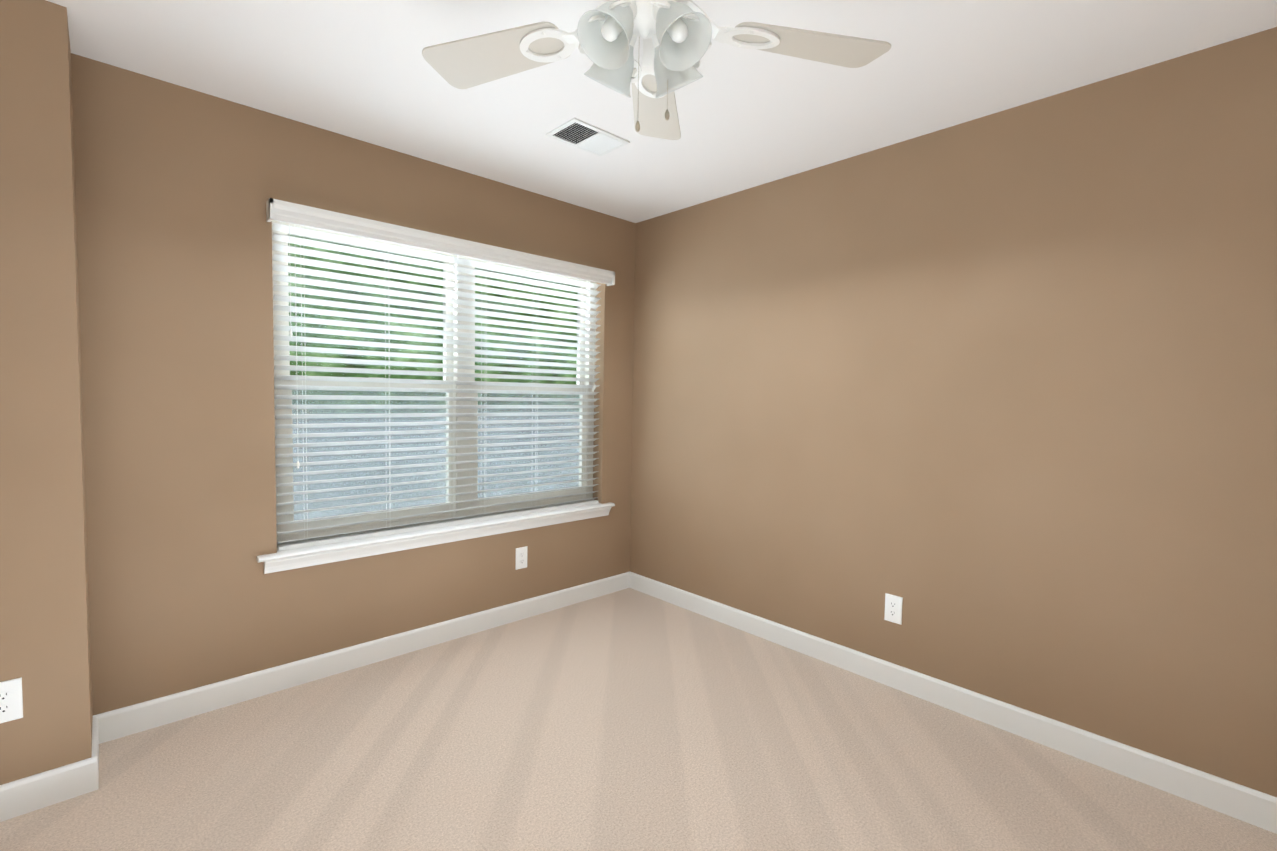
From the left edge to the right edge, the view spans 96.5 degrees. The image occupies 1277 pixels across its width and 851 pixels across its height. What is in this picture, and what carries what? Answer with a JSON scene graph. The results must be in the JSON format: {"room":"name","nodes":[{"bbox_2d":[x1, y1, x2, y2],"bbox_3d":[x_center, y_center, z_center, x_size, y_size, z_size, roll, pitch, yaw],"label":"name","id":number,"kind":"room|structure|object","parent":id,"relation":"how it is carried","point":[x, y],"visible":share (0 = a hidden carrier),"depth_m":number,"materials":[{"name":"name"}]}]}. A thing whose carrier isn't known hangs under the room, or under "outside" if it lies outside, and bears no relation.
{"room":"empty bedroom","nodes":[
{"label":"empty bedroom","id":0,"kind":"room"},
{"bbox_2d":[0,0,92,784],"bbox_3d":[-2.343,-0.035,1.437,1.341,2.440,0.321,-2,4,-43],"label":"wall jog","id":1,"kind":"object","parent":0,"point":[45,652],"visible":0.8,"depth_m":1.72,"materials":[{"name":"beige paint"}]},
{"bbox_2d":[0,677,22,722],"bbox_3d":[-1.890,0.824,1.695,0.076,0.124,0.008,-2,4,-43],"label":"outlet","id":2,"kind":"object","parent":1,"relation":"attached to","point":[11,703],"visible":1,"depth_m":1.71,"materials":[{"name":"white plastic"}]},
{"bbox_2d":[71,53,635,714],"bbox_3d":[-1.552,-0.077,2.524,3.985,2.440,0.180,-2,4,-43],"label":"wall","id":3,"kind":"structure","parent":0,"point":[174,226],"depth_m":2.29,"materials":[{"name":"beige paint"}]},
{"bbox_2d":[92,572,627,747],"bbox_3d":[-1.026,1.078,2.964,2.619,0.106,0.014,-2,4,-43],"label":"baseboard","id":4,"kind":"structure","parent":3,"relation":"attached to","point":[129,720],"depth_m":2.57,"materials":[{"name":"white wood"}]},
{"bbox_2d":[272,220,595,544],"bbox_3d":[-0.974,-0.220,3.121,1.805,1.485,0.089,-2,4,-43],"label":"window unit","id":5,"kind":"structure","parent":3,"relation":"in","point":[325,522],"depth_m":3.02,"materials":[{"name":"beige plastic"}]},
{"bbox_2d":[266,198,614,550],"bbox_3d":[-0.880,-0.214,3.027,1.848,1.480,0.144,-2,4,-43],"label":"window blind","id":6,"kind":"object","parent":5,"relation":"attached to","point":[299,214],"visible":0.98,"depth_m":2.86,"materials":[{"name":"white plastic"}]},
{"bbox_2d":[257,502,614,562],"bbox_3d":[-0.911,0.535,3.081,1.953,0.022,0.138,-2,4,-43],"label":"stool","id":7,"kind":"object","parent":3,"relation":"on","point":[356,543],"visible":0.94,"depth_m":2.83,"materials":[{"name":"white wood"}]},
{"bbox_2d":[264,507,610,573],"bbox_3d":[-0.882,0.577,3.053,1.905,0.058,0.034,-2,4,-43],"label":"apron","id":8,"kind":"object","parent":3,"relation":"attached to","point":[278,565],"visible":0.81,"depth_m":2.84,"materials":[{"name":"white wood"}]},
{"bbox_2d":[516,546,526,569],"bbox_3d":[-0.673,0.764,3.281,0.076,0.124,0.008,-2,4,-43],"label":"outlet","id":9,"kind":"object","parent":3,"relation":"attached to","point":[521,554],"visible":1,"depth_m":3.28,"materials":[{"name":"white plastic"}]},
{"bbox_2d":[0,588,1276,850],"bbox_3d":[-0.063,1.300,0.987,4.345,0.100,4.591,-2,4,-43],"label":"floor","id":10,"kind":"structure","parent":0,"point":[628,720],"depth_m":1.99,"materials":[{"name":"carpet"}]},
{"bbox_2d":[0,748,98,821],"bbox_3d":[-2.232,1.138,1.390,1.325,0.106,0.014,-2,4,-43],"label":"baseboard","id":11,"kind":"structure","parent":10,"relation":"on","point":[22,796],"depth_m":1.76,"materials":[{"name":"white wood"}]},
{"bbox_2d":[46,0,1276,222],"bbox_3d":[-0.019,-1.236,0.856,4.345,0.100,4.591,-2,4,-43],"label":"ceiling","id":12,"kind":"structure","parent":0,"point":[362,70],"depth_m":2.02,"materials":[{"name":"white paint"}]},
{"bbox_2d":[545,118,629,155],"bbox_3d":[-0.223,-1.270,2.525,0.310,0.011,0.210,-2,4,-43],"label":"ceiling vent","id":13,"kind":"object","parent":12,"relation":"in","point":[583,135],"visible":1,"depth_m":2.51,"materials":[{"name":"white metal"}]},
{"bbox_2d":[422,0,890,139],"bbox_3d":[0.003,-0.980,1.348,1.223,0.462,1.244,-2,4,-43],"label":"ceiling fan","id":14,"kind":"object","parent":12,"relation":"hanging from","point":[676,35],"visible":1,"depth_m":1.45,"materials":[{"name":"white metal"}]},
{"bbox_2d":[630,27,1276,796],"bbox_3d":[1.476,-0.015,2.348,0.180,2.440,4.591,-2,4,-43],"label":"wall","id":15,"kind":"structure","parent":0,"point":[992,399],"depth_m":2.22,"materials":[{"name":"beige paint"}]},
{"bbox_2d":[884,593,902,624],"bbox_3d":[1.154,0.831,2.580,0.008,0.124,0.076,-2,4,-43],"label":"outlet","id":16,"kind":"object","parent":15,"relation":"attached to","point":[896,612],"visible":1,"depth_m":2.58,"materials":[{"name":"white plastic"}]},
{"bbox_2d":[628,572,1276,833],"bbox_3d":[1.385,1.152,2.342,0.014,0.106,4.231,-2,4,-43],"label":"baseboard","id":17,"kind":"structure","parent":15,"relation":"attached to","point":[1251,806],"depth_m":2.24,"materials":[{"name":"white wood"}]},
{"label":"outside","id":18,"kind":"structure","parent":0,"visible":0},
{"bbox_2d":[288,235,578,520],"bbox_3d":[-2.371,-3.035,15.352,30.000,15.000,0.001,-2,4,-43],"label":"window glass","id":19,"kind":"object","parent":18,"point":[340,374],"depth_m":12.82,"materials":[{"name":"clear glass"}]}
]}

